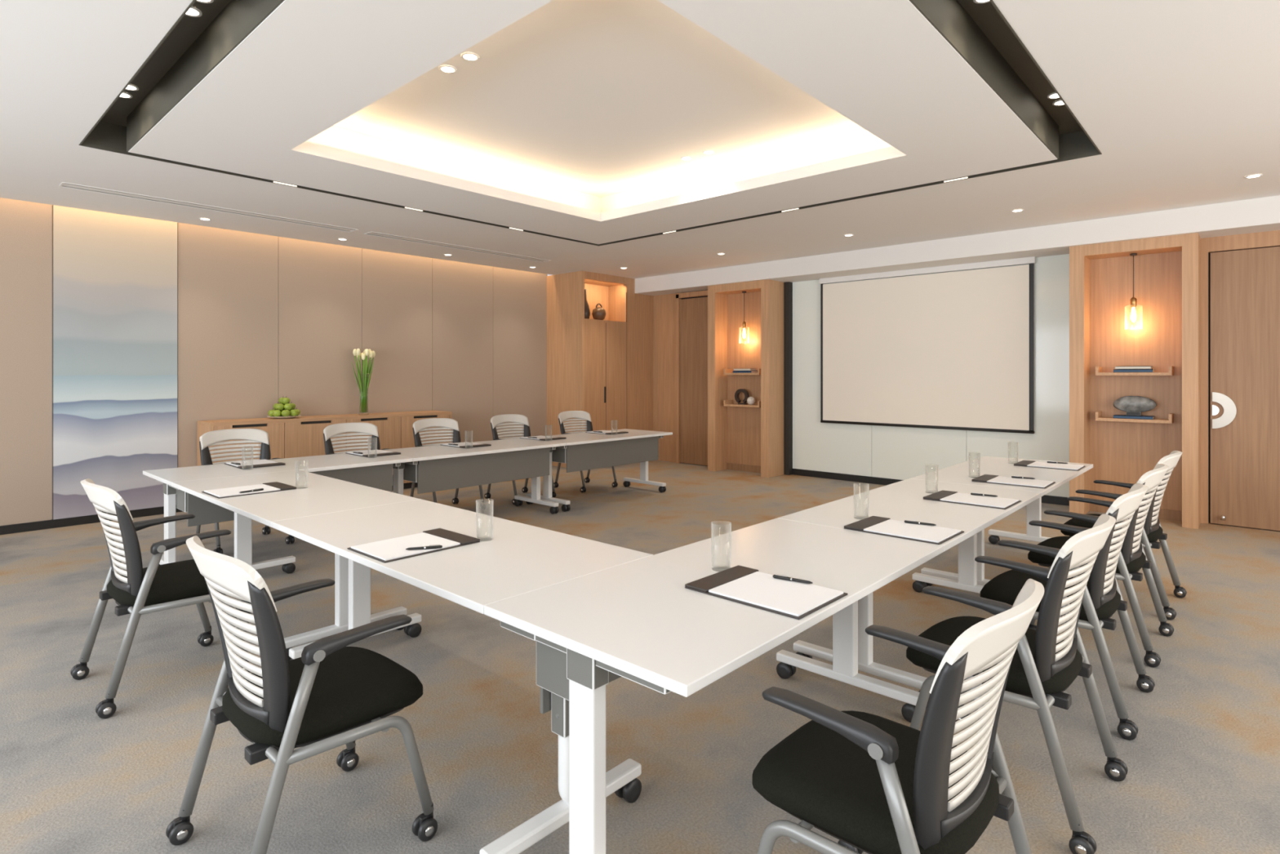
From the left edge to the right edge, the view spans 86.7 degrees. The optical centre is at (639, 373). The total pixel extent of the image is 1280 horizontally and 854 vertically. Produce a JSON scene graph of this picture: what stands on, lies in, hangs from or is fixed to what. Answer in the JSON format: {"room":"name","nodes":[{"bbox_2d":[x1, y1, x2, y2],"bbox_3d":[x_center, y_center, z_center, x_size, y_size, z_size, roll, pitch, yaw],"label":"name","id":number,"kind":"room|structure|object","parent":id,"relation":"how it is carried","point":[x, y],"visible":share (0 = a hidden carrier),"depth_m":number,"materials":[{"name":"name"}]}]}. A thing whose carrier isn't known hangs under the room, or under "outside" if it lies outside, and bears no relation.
{"room":"conference room","nodes":[
{"label":"conference room","id":0,"kind":"room"},
{"bbox_2d":[0,197,546,525],"bbox_3d":[-4.779,-0.275,7.343,0.200,3.450,9.600,0,0,42],"label":"wall","id":1,"kind":"structure","parent":0,"point":[263,319],"depth_m":8.01,"materials":[{"name":"brown"}]},
{"bbox_2d":[0,506,183,534],"bbox_3d":[-6.355,1.410,5.464,0.025,0.080,4.700,0,0,42],"label":"baseboard","id":2,"kind":"structure","parent":1,"relation":"attached to","point":[53,523],"depth_m":6.43,"materials":[{"name":"black"}]},
{"bbox_2d":[53,204,177,519],"bbox_3d":[-5.193,-0.290,6.746,0.032,3.320,0.990,0,0,42],"label":"mural panel","id":3,"kind":"object","parent":1,"relation":"attached to","point":[115,275],"visible":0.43,"depth_m":6.70,"materials":[{"name":"multicoloured paper"}]},
{"bbox_2d":[0,0,1279,278],"bbox_3d":[-0.017,-1.833,4.416,11.180,0.635,11.700,0,0,42],"label":"ceiling","id":4,"kind":"structure","parent":0,"point":[572,119],"depth_m":4.47,"materials":[{"name":"white paint"}]},
{"bbox_2d":[199,217,211,220],"bbox_3d":[-4.376,-1.556,6.819,0.104,0.005,0.104,0,0,42],"label":"recessed light","id":5,"kind":"object","parent":4,"relation":"in","point":[202,219],"visible":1,"depth_m":6.82,"materials":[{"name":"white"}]},
{"bbox_2d":[58,182,358,231],"bbox_3d":[-3.936,-1.558,6.471,0.180,0.004,2.450,0,0,42],"label":"trim air slot","id":6,"kind":"object","parent":4,"relation":"attached to","point":[62,183],"visible":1,"depth_m":6.29,"materials":[{"name":"white"}]},
{"bbox_2d":[439,65,456,73],"bbox_3d":[-1.171,-1.857,4.130,0.104,0.005,0.104,0,0,42],"label":"recessed light","id":7,"kind":"object","parent":4,"relation":"in","point":[445,68],"visible":1,"depth_m":4.12,"materials":[{"name":"white"}]},
{"bbox_2d":[364,231,550,262],"bbox_3d":[-2.149,-1.558,8.428,0.180,0.004,2.550,0,0,42],"label":"trim air slot","id":8,"kind":"object","parent":4,"relation":"attached to","point":[367,233],"visible":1,"depth_m":8.26,"materials":[{"name":"white"}]},
{"bbox_2d":[461,52,479,61],"bbox_3d":[-0.994,-1.857,3.968,0.104,0.005,0.104,0,0,42],"label":"recessed light","id":9,"kind":"object","parent":4,"relation":"in","point":[469,56],"visible":1,"depth_m":3.97,"materials":[{"name":"white"}]},
{"bbox_2d":[79,0,1102,245],"bbox_3d":[-0.274,-1.665,4.705,5.110,0.291,4.920,0,0,42],"label":"ceiling track recess","id":10,"kind":"structure","parent":4,"relation":"attached to","point":[193,47],"depth_m":3.77,"materials":[{"name":"black metal"}]},
{"bbox_2d":[119,92,132,98],"bbox_3d":[-3.240,-1.746,4.238,0.104,0.005,0.104,0,0,42],"label":"recessed light","id":11,"kind":"object","parent":10,"relation":"attached to","point":[124,95],"visible":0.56,"depth_m":4.26,"materials":[{"name":"white"}]},
{"bbox_2d":[124,84,138,90],"bbox_3d":[-3.114,-1.746,4.123,0.104,0.005,0.104,0,0,42],"label":"recessed light","id":12,"kind":"object","parent":10,"relation":"attached to","point":[131,87],"visible":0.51,"depth_m":4.13,"materials":[{"name":"white"}]},
{"bbox_2d":[185,6,202,17],"bbox_3d":[-2.169,-1.746,3.260,0.104,0.005,0.104,0,0,42],"label":"recessed light","id":13,"kind":"object","parent":10,"relation":"attached to","point":[193,11],"visible":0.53,"depth_m":3.27,"materials":[{"name":"white"}]},
{"bbox_2d":[195,0,213,3],"bbox_3d":[-2.036,-1.746,3.139,0.104,0.005,0.104,0,0,42],"label":"recessed light","id":14,"kind":"object","parent":10,"relation":"attached to","point":[198,1],"visible":0.97,"depth_m":3.17,"materials":[{"name":"white"}]},
{"bbox_2d":[273,177,967,233],"bbox_3d":[-0.187,-1.563,5.453,4.211,0.010,3.681,0,0,42],"label":"ceiling lights","id":15,"kind":"object","parent":10,"relation":"in","point":[962,177],"depth_m":6.37},
{"bbox_2d":[973,0,990,4],"bbox_3d":[1.602,-1.746,3.141,0.104,0.005,0.104,0,0,42],"label":"recessed light","id":16,"kind":"object","parent":10,"relation":"attached to","point":[979,2],"visible":0.95,"depth_m":3.17,"materials":[{"name":"white"}]},
{"bbox_2d":[1047,92,1059,98],"bbox_3d":[2.614,-1.746,4.249,0.104,0.005,0.104,0,0,42],"label":"recessed light","id":17,"kind":"object","parent":10,"relation":"attached to","point":[1053,95],"visible":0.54,"depth_m":4.26,"materials":[{"name":"white"}]},
{"bbox_2d":[1052,99,1064,106],"bbox_3d":[2.715,-1.746,4.360,0.104,0.005,0.104,0,0,42],"label":"recessed light","id":18,"kind":"object","parent":10,"relation":"attached to","point":[1058,103],"visible":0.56,"depth_m":4.37,"materials":[{"name":"white"}]},
{"bbox_2d":[680,155,692,160],"bbox_3d":[0.400,-1.857,5.837,0.104,0.005,0.104,0,0,42],"label":"recessed light","id":19,"kind":"object","parent":4,"relation":"in","point":[685,157],"visible":1,"depth_m":5.82,"materials":[{"name":"white"}]},
{"bbox_2d":[702,150,715,154],"bbox_3d":[0.578,-1.857,5.675,0.104,0.005,0.104,0,0,42],"label":"recessed light","id":20,"kind":"object","parent":4,"relation":"in","point":[705,152],"visible":1,"depth_m":5.67,"materials":[{"name":"white"}]},
{"bbox_2d":[635,195,1279,295],"bbox_3d":[3.933,-1.440,8.014,10.200,0.240,0.860,0,0,42],"label":"ceiling bulkhead","id":21,"kind":"object","parent":4,"relation":"attached to","point":[1261,214],"depth_m":7.51,"materials":[{"name":"white paint"}]},
{"bbox_2d":[1011,208,1023,212],"bbox_3d":[3.600,-1.556,6.463,0.104,0.005,0.104,0,0,42],"label":"recessed light","id":22,"kind":"object","parent":4,"relation":"in","point":[1016,210],"visible":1,"depth_m":6.46,"materials":[{"name":"white"}]},
{"bbox_2d":[1244,173,1262,178],"bbox_3d":[4.833,-1.556,5.337,0.104,0.005,0.104,0,0,42],"label":"recessed light","id":23,"kind":"object","parent":4,"relation":"in","point":[1255,175],"visible":1,"depth_m":5.33,"materials":[{"name":"white"}]},
{"bbox_2d":[0,460,1279,853],"bbox_3d":[-0.047,1.500,4.309,11.480,0.100,11.900,0,0,42],"label":"floor","id":24,"kind":"structure","parent":0,"point":[1202,762],"depth_m":2.82,"materials":[{"name":"carpet"}]},
{"bbox_2d":[70,478,249,718],"bbox_3d":[-2.279,0.966,3.258,0.604,0.968,0.630,0,0,41],"label":"chair","id":25,"kind":"object","parent":24,"relation":"on","point":[138,590],"visible":0.83,"depth_m":3.04,"materials":[{"name":"plastic"}]},
{"bbox_2d":[195,428,294,554],"bbox_3d":[-3.351,0.966,5.742,0.630,0.968,0.604,0,0,41],"label":"chair","id":26,"kind":"object","parent":24,"relation":"on","point":[215,437],"visible":0.46,"depth_m":5.89,"materials":[{"name":"white plastic"}]},
{"bbox_2d":[142,453,413,564],"bbox_3d":[-2.804,1.083,5.382,0.800,0.734,1.725,0,0,42],"label":"folding table","id":27,"kind":"object","parent":24,"relation":"on","point":[375,473],"visible":0.31,"depth_m":5.06,"materials":[{"name":"white laminate"}]},
{"bbox_2d":[241,445,253,470],"bbox_3d":[-2.946,0.631,5.087,0.074,0.170,0.074,0,0,42],"label":"water glass","id":28,"kind":"object","parent":27,"relation":"on","point":[251,446],"visible":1,"depth_m":5.09,"materials":[{"name":"white"}]},
{"bbox_2d":[224,459,285,469],"bbox_3d":[-3.046,0.709,5.354,0.430,0.014,0.310,0,0,43],"label":"notepad","id":29,"kind":"object","parent":27,"relation":"on","point":[257,463],"visible":0.98,"depth_m":5.30,"materials":[{"name":"grey paper"}]},
{"bbox_2d":[346,449,400,457],"bbox_3d":[-2.392,0.709,6.071,0.430,0.014,0.310,0,0,43],"label":"notepad","id":30,"kind":"object","parent":27,"relation":"on","point":[371,453],"visible":1,"depth_m":6.00,"materials":[{"name":"grey paper"}]},
{"bbox_2d":[172,469,421,661],"bbox_3d":[-2.170,1.083,4.175,1.763,0.734,0.800,0,0,42],"label":"folding table","id":31,"kind":"object","parent":24,"relation":"on","point":[322,495],"visible":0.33,"depth_m":3.92,"materials":[{"name":"white laminate"}]},
{"bbox_2d":[201,481,296,498],"bbox_3d":[-2.394,0.709,4.156,0.310,0.014,0.430,0,0,42],"label":"notepad","id":32,"kind":"object","parent":31,"relation":"on","point":[274,486],"visible":0.99,"depth_m":4.14,"materials":[{"name":"grey paper"}]},
{"bbox_2d":[239,488,263,493],"bbox_3d":[-2.322,0.697,4.050,0.012,0.015,0.140,0,0,34],"label":"ballpoint pen","id":33,"kind":"object","parent":32,"relation":"on","point":[256,489],"visible":1,"depth_m":4.05,"materials":[{"name":"black"}]},
{"bbox_2d":[165,535,437,853],"bbox_3d":[-1.039,0.966,2.125,0.604,0.968,0.630,0,0,43],"label":"chair","id":34,"kind":"object","parent":24,"relation":"on","point":[335,695],"visible":1,"depth_m":1.95,"materials":[{"name":"black fabric"}]},
{"bbox_2d":[196,410,451,490],"bbox_3d":[-3.610,0.975,8.104,0.460,0.950,2.800,0,0,42],"label":"credenza","id":35,"kind":"object","parent":24,"relation":"on","point":[299,436],"visible":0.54,"depth_m":7.68,"materials":[{"name":"brown wood"}]},
{"bbox_2d":[266,396,301,418],"bbox_3d":[-4.014,0.376,7.646,0.350,0.248,0.350,0,0,42],"label":"apples","id":36,"kind":"object","parent":35,"relation":"on","point":[284,409],"visible":1,"depth_m":7.58,"materials":[{"name":"green food"}]},
{"bbox_2d":[351,348,375,413],"bbox_3d":[-3.381,0.095,8.302,0.276,0.810,0.267,0,0,42],"label":"tulip vase","id":37,"kind":"object","parent":35,"relation":"on","point":[363,384],"visible":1,"depth_m":8.28,"materials":[{"name":"clear glass"}]},
{"bbox_2d":[323,422,393,486],"bbox_3d":[-2.663,0.966,6.495,0.630,0.968,0.604,0,0,41],"label":"chair","id":38,"kind":"object","parent":24,"relation":"on","point":[357,428],"visible":0.24,"depth_m":6.67,"materials":[{"name":"white plastic"}]},
{"bbox_2d":[410,417,485,510],"bbox_3d":[-2.043,0.966,7.174,0.630,0.968,0.604,0,0,43],"label":"chair","id":39,"kind":"object","parent":24,"relation":"on","point":[419,425],"visible":0.41,"depth_m":7.34,"materials":[{"name":"white plastic"}]},
{"bbox_2d":[271,499,653,853],"bbox_3d":[-0.828,1.083,2.869,1.976,0.734,0.920,0,0,42],"label":"folding table","id":40,"kind":"object","parent":24,"relation":"on","point":[519,558],"visible":0.68,"depth_m":2.67,"materials":[{"name":"white laminate"}]},
{"bbox_2d":[346,528,479,563],"bbox_3d":[-0.939,0.709,2.828,0.310,0.014,0.430,0,0,42],"label":"notepad","id":41,"kind":"object","parent":40,"relation":"on","point":[392,549],"visible":1,"depth_m":2.81,"materials":[{"name":"grey paper"}]},
{"bbox_2d":[405,544,442,550],"bbox_3d":[-0.867,0.697,2.721,0.140,0.015,0.012,0,0,-16],"label":"ballpoint pen","id":42,"kind":"object","parent":41,"relation":"on","point":[433,546],"visible":1,"depth_m":2.72,"materials":[{"name":"black"}]},
{"bbox_2d":[475,499,493,537],"bbox_3d":[-0.671,0.631,2.928,0.074,0.170,0.074,0,0,42],"label":"water glass","id":43,"kind":"object","parent":40,"relation":"on","point":[493,500],"visible":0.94,"depth_m":2.92,"materials":[{"name":"clear glass"}]},
{"bbox_2d":[382,438,566,514],"bbox_3d":[-1.640,1.083,6.657,0.800,0.734,1.725,0,0,42],"label":"folding table","id":44,"kind":"object","parent":24,"relation":"on","point":[436,468],"visible":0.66,"depth_m":6.41,"materials":[{"name":"white laminate"}]},
{"bbox_2d":[441,441,491,448],"bbox_3d":[-1.745,0.709,6.780,0.430,0.014,0.310,0,0,42],"label":"notepad","id":45,"kind":"object","parent":44,"relation":"on","point":[462,445],"visible":1,"depth_m":6.72,"materials":[{"name":"grey paper"}]},
{"bbox_2d":[484,413,556,504],"bbox_3d":[-1.382,0.966,7.898,0.630,0.968,0.604,0,0,42],"label":"chair","id":46,"kind":"object","parent":24,"relation":"on","point":[496,420],"visible":0.49,"depth_m":8.06,"materials":[{"name":"white plastic"}]},
{"bbox_2d":[553,410,617,492],"bbox_3d":[-0.688,0.966,8.658,0.630,0.968,0.604,0,0,43],"label":"chair","id":47,"kind":"object","parent":24,"relation":"on","point":[580,415],"visible":0.52,"depth_m":8.80,"materials":[{"name":"white plastic"}]},
{"bbox_2d":[525,428,672,511],"bbox_3d":[-0.476,1.083,7.932,0.800,0.734,1.725,0,0,42],"label":"folding table","id":48,"kind":"object","parent":24,"relation":"on","point":[582,451],"visible":0.77,"depth_m":7.67,"materials":[{"name":"white laminate"}]},
{"bbox_2d":[519,435,566,440],"bbox_3d":[-1.077,0.709,7.511,0.430,0.014,0.310,0,0,42],"label":"notepad","id":49,"kind":"object","parent":48,"relation":"on","point":[539,437],"visible":0.98,"depth_m":7.45,"materials":[{"name":"grey paper"}]},
{"bbox_2d":[585,430,628,434],"bbox_3d":[-0.403,0.709,8.249,0.430,0.014,0.310,0,0,42],"label":"notepad","id":50,"kind":"object","parent":48,"relation":"on","point":[604,432],"visible":0.98,"depth_m":8.19,"materials":[{"name":"grey paper"}]},
{"bbox_2d":[546,271,653,467],"bbox_3d":[-0.598,-0.055,11.291,1.050,3.010,1.930,0,0,42],"label":"cabinet","id":51,"kind":"object","parent":24,"relation":"on","point":[602,369],"depth_m":10.70,"materials":[{"name":"brown wood"}]},
{"bbox_2d":[584,288,590,319],"bbox_3d":[-0.855,-1.080,10.557,0.156,0.480,0.156,0,0,42],"label":"bottle vase","id":52,"kind":"object","parent":51,"relation":"on","point":[587,312],"visible":0.55,"depth_m":10.51,"materials":[{"name":"black ceramic"}]},
{"bbox_2d":[591,303,605,319],"bbox_3d":[-0.652,-0.981,10.779,0.230,0.282,0.230,0,0,42],"label":"jug","id":53,"kind":"object","parent":51,"relation":"on","point":[598,313],"visible":0.9,"depth_m":10.70,"materials":[{"name":"brown"}]},
{"bbox_2d":[484,518,943,853],"bbox_3d":[0.393,1.083,2.462,0.800,0.734,1.725,0,0,42],"label":"folding table","id":54,"kind":"object","parent":24,"relation":"on","point":[637,621],"visible":0.89,"depth_m":2.06,"materials":[{"name":"white laminate"}]},
{"bbox_2d":[711,522,731,570],"bbox_3d":[0.298,0.631,2.484,0.074,0.170,0.074,0,0,42],"label":"water glass","id":55,"kind":"object","parent":54,"relation":"on","point":[711,522],"visible":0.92,"depth_m":2.48,"materials":[{"name":"white"}]},
{"bbox_2d":[684,564,848,619],"bbox_3d":[0.412,0.709,2.231,0.430,0.014,0.310,0,0,43],"label":"notepad","id":56,"kind":"object","parent":54,"relation":"on","point":[748,586],"visible":0.99,"depth_m":2.20,"materials":[{"name":"grey paper"}]},
{"bbox_2d":[773,573,813,583],"bbox_3d":[0.518,0.697,2.303,0.140,0.015,0.012,0,0,34],"label":"ballpoint pen","id":57,"kind":"object","parent":56,"relation":"on","point":[776,575],"visible":1,"depth_m":2.30,"materials":[{"name":"black"}]},
{"bbox_2d":[751,578,1044,853],"bbox_3d":[0.623,0.966,1.666,0.630,0.968,0.604,0,0,43],"label":"chair","id":58,"kind":"object","parent":24,"relation":"on","point":[873,784],"visible":1,"depth_m":1.49,"materials":[{"name":"black fabric"}]},
{"bbox_2d":[777,478,1041,708],"bbox_3d":[1.557,1.083,3.737,0.800,0.734,1.725,0,0,42],"label":"folding table","id":59,"kind":"object","parent":24,"relation":"on","point":[901,500],"visible":0.47,"depth_m":3.55,"materials":[{"name":"white laminate"}]},
{"bbox_2d":[853,482,869,516],"bbox_3d":[1.097,0.631,3.359,0.074,0.170,0.074,0,0,42],"label":"water glass","id":60,"kind":"object","parent":59,"relation":"on","point":[857,482],"visible":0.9,"depth_m":3.35,"materials":[{"name":"white"}]},
{"bbox_2d":[844,515,964,544],"bbox_3d":[1.204,0.709,3.098,0.430,0.014,0.310,0,0,43],"label":"notepad","id":61,"kind":"object","parent":59,"relation":"on","point":[882,526],"visible":0.99,"depth_m":3.07,"materials":[{"name":"grey paper"}]},
{"bbox_2d":[904,520,936,525],"bbox_3d":[1.311,0.697,3.170,0.140,0.015,0.012,0,0,34],"label":"ballpoint pen","id":62,"kind":"object","parent":61,"relation":"on","point":[905,521],"visible":1,"depth_m":3.17,"materials":[{"name":"black"}]},
{"bbox_2d":[924,463,937,491],"bbox_3d":[1.758,0.631,4.083,0.074,0.170,0.074,0,0,42],"label":"water glass","id":63,"kind":"object","parent":59,"relation":"on","point":[925,464],"visible":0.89,"depth_m":4.10,"materials":[{"name":"white"}]},
{"bbox_2d":[923,489,1021,509],"bbox_3d":[1.879,0.709,3.837,0.430,0.014,0.310,0,0,43],"label":"notepad","id":64,"kind":"object","parent":59,"relation":"on","point":[943,495],"visible":1,"depth_m":3.81,"materials":[{"name":"grey paper"}]},
{"bbox_2d":[970,492,997,497],"bbox_3d":[1.985,0.697,3.909,0.140,0.015,0.012,0,0,34],"label":"ballpoint pen","id":65,"kind":"object","parent":64,"relation":"on","point":[972,493],"visible":1,"depth_m":3.91,"materials":[{"name":"black"}]},
{"bbox_2d":[911,456,1093,586],"bbox_3d":[2.722,1.083,5.012,0.800,0.734,1.725,0,0,42],"label":"folding table","id":66,"kind":"object","parent":24,"relation":"on","point":[962,473],"visible":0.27,"depth_m":4.97,"materials":[{"name":"white laminate"}]},
{"bbox_2d":[971,474,1055,488],"bbox_3d":[2.472,0.709,4.487,0.430,0.014,0.310,0,0,41],"label":"notepad","id":67,"kind":"object","parent":66,"relation":"on","point":[988,478],"visible":1,"depth_m":4.45,"materials":[{"name":"grey paper"}]},
{"bbox_2d":[1011,475,1035,479],"bbox_3d":[2.578,0.697,4.559,0.140,0.015,0.012,0,0,34],"label":"ballpoint pen","id":68,"kind":"object","parent":67,"relation":"on","point":[1015,477],"visible":1,"depth_m":4.56,"materials":[{"name":"black"}]},
{"bbox_2d":[1013,460,1085,471],"bbox_3d":[3.180,0.709,5.262,0.430,0.014,0.310,0,0,42],"label":"notepad","id":69,"kind":"object","parent":66,"relation":"on","point":[1023,463],"visible":1,"depth_m":5.22,"materials":[{"name":"grey paper"}]},
{"bbox_2d":[1047,461,1067,463],"bbox_3d":[3.286,0.697,5.334,0.140,0.015,0.012,0,0,34],"label":"ballpoint pen","id":70,"kind":"object","parent":69,"relation":"on","point":[1047,461],"visible":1,"depth_m":5.33,"materials":[{"name":"black"}]},
{"bbox_2d":[906,513,1128,853],"bbox_3d":[1.317,0.966,2.427,0.630,0.968,0.604,0,0,44],"label":"chair","id":71,"kind":"object","parent":24,"relation":"on","point":[1044,664],"visible":0.79,"depth_m":2.19,"materials":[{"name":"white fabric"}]},
{"bbox_2d":[980,483,1155,740],"bbox_3d":[1.924,0.966,3.091,0.630,0.968,0.604,0,0,43],"label":"chair","id":72,"kind":"object","parent":24,"relation":"on","point":[1101,599],"visible":0.67,"depth_m":2.86,"materials":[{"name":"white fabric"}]},
{"bbox_2d":[1027,463,1173,667],"bbox_3d":[2.531,0.966,3.756,0.630,0.968,0.604,0,0,44],"label":"chair","id":73,"kind":"object","parent":24,"relation":"on","point":[1132,556],"visible":0.68,"depth_m":3.53,"materials":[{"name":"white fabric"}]},
{"bbox_2d":[1060,450,1186,620],"bbox_3d":[3.117,0.966,4.398,0.630,0.968,0.604,0,0,44],"label":"chair","id":74,"kind":"object","parent":24,"relation":"on","point":[1153,531],"visible":0.61,"depth_m":4.18,"materials":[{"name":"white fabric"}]},
{"bbox_2d":[707,279,783,477],"bbox_3d":[1.584,0.065,10.010,1.060,2.770,0.520,0,0,42],"label":"wall niche","id":75,"kind":"object","parent":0,"point":[740,438],"depth_m":10.06,"materials":[{"name":"brown wood"}]},
{"bbox_2d":[792,253,1069,497],"bbox_3d":[3.501,0.020,8.591,3.505,2.680,0.030,0,0,42],"label":"wall panel","id":76,"kind":"object","parent":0,"point":[894,452],"depth_m":8.48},
{"bbox_2d":[653,230,1279,523],"bbox_3d":[4.056,0.065,8.112,10.150,2.770,0.350,0,0,42],"label":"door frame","id":77,"kind":"structure","parent":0,"point":[664,305],"depth_m":6.60,"materials":[{"name":"brown wood"}]},
{"bbox_2d":[675,289,707,465],"bbox_3d":[0.934,0.070,10.759,0.870,2.760,0.090,0,0,42],"label":"door","id":78,"kind":"structure","parent":77,"relation":"in","point":[691,314],"depth_m":10.84,"materials":[{"name":"brown wood"}]},
{"bbox_2d":[723,400,760,407],"bbox_3d":[1.550,0.435,9.973,0.620,0.090,0.220,0,0,42],"label":"display shelf","id":79,"kind":"object","parent":77,"relation":"attached to","point":[726,402],"visible":0.71,"depth_m":9.96,"materials":[{"name":"brown wood"}]},
{"bbox_2d":[734,388,749,404],"bbox_3d":[1.506,0.335,10.014,0.220,0.230,0.060,0,0,42],"label":"ring sculpture","id":80,"kind":"object","parent":79,"relation":"on","point":[745,392],"visible":0.96,"depth_m":9.99,"materials":[{"name":"brown metal"}]},
{"bbox_2d":[746,396,755,404],"bbox_3d":[1.616,0.390,9.859,0.118,0.120,0.120,0,0,42],"label":"sphere","id":81,"kind":"object","parent":79,"relation":"on","point":[750,400],"visible":1,"depth_m":9.82,"materials":[{"name":"white ceramic"}]},
{"bbox_2d":[723,368,760,374],"bbox_3d":[1.550,-0.030,9.973,0.620,0.090,0.220,0,0,42],"label":"display shelf","id":82,"kind":"object","parent":77,"relation":"attached to","point":[726,371],"visible":0.67,"depth_m":9.98,"materials":[{"name":"brown wood"}]},
{"bbox_2d":[733,368,757,373],"bbox_3d":[1.550,-0.046,9.973,0.320,0.062,0.180,0,0,42],"label":"stacked books","id":83,"kind":"object","parent":82,"relation":"in","point":[749,370],"visible":0.95,"depth_m":9.89,"materials":[{"name":"blue paper"}]},
{"bbox_2d":[742,291,746,338],"bbox_3d":[1.530,-0.830,9.951,0.144,0.760,0.144,0,0,42],"label":"pendant lamp","id":84,"kind":"object","parent":77,"relation":"hanging from","point":[744,323],"visible":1,"depth_m":9.94,"materials":[{"name":"white glass"}]},
{"bbox_2d":[783,281,792,475],"bbox_3d":[2.143,0.065,9.770,0.080,2.770,0.120,0,0,42],"label":"trim","id":85,"kind":"structure","parent":77,"relation":"attached to","point":[788,286],"depth_m":9.73,"materials":[{"name":"grey"}]},
{"bbox_2d":[819,256,1035,433],"bbox_3d":[3.481,-0.323,8.528,2.640,1.995,0.050,0,0,42],"label":"projection screen","id":86,"kind":"object","parent":77,"relation":"attached to","point":[950,350],"visible":1,"depth_m":8.38,"materials":[{"name":"white fabric"}]},
{"bbox_2d":[791,468,1069,506],"bbox_3d":[3.494,1.405,8.591,3.515,0.090,0.040,0,0,42],"label":"baseboard","id":87,"kind":"structure","parent":77,"relation":"attached to","point":[1054,500],"depth_m":9.06,"materials":[{"name":"black"}]},
{"bbox_2d":[1126,253,1137,322],"bbox_3d":[4.964,-0.830,6.815,0.144,0.760,0.144,0,0,42],"label":"pendant lamp","id":88,"kind":"object","parent":77,"relation":"hanging from","point":[1133,300],"visible":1,"depth_m":6.80,"materials":[{"name":"white glass"}]},
{"bbox_2d":[1095,410,1173,423],"bbox_3d":[4.984,0.435,6.838,0.620,0.090,0.220,0,0,42],"label":"display shelf","id":89,"kind":"object","parent":77,"relation":"attached to","point":[1098,414],"visible":0.98,"depth_m":6.74,"materials":[{"name":"brown wood"}]},
{"bbox_2d":[1113,414,1155,419],"bbox_3d":[4.984,0.435,6.838,0.320,0.030,0.180,0,0,42],"label":"stacked books","id":90,"kind":"object","parent":89,"relation":"in","point":[1118,416],"visible":0.98,"depth_m":6.77,"materials":[{"name":"blue paper"}]},
{"bbox_2d":[1113,395,1156,415],"bbox_3d":[4.991,0.319,6.835,0.356,0.197,0.081,0,0,42],"label":"sculpture","id":91,"kind":"object","parent":90,"relation":"on","point":[1132,405],"visible":1,"depth_m":6.81,"materials":[{"name":"stone"}]},
{"bbox_2d":[1095,365,1173,375],"bbox_3d":[4.984,-0.030,6.838,0.620,0.090,0.220,0,0,42],"label":"display shelf","id":92,"kind":"object","parent":77,"relation":"attached to","point":[1098,369],"visible":1,"depth_m":6.75,"materials":[{"name":"brown wood"}]},
{"bbox_2d":[1113,365,1154,372],"bbox_3d":[4.984,-0.046,6.838,0.320,0.062,0.180,0,0,42],"label":"stacked books","id":93,"kind":"object","parent":92,"relation":"in","point":[1142,368],"visible":0.97,"depth_m":6.76,"materials":[{"name":"blue paper"}]},
{"bbox_2d":[1210,246,1279,530],"bbox_3d":[5.911,0.135,6.174,1.095,2.610,0.130,0,0,42],"label":"door","id":94,"kind":"structure","parent":77,"relation":"in","point":[1245,284],"depth_m":6.38,"materials":[{"name":"brown wood"}]},
{"bbox_2d":[1069,232,1200,528],"bbox_3d":[5.015,0.065,6.877,1.035,2.770,0.520,0,0,42],"label":"wall niche","id":95,"kind":"object","parent":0,"point":[1166,331],"depth_m":6.89,"materials":[{"name":"brown wood"}]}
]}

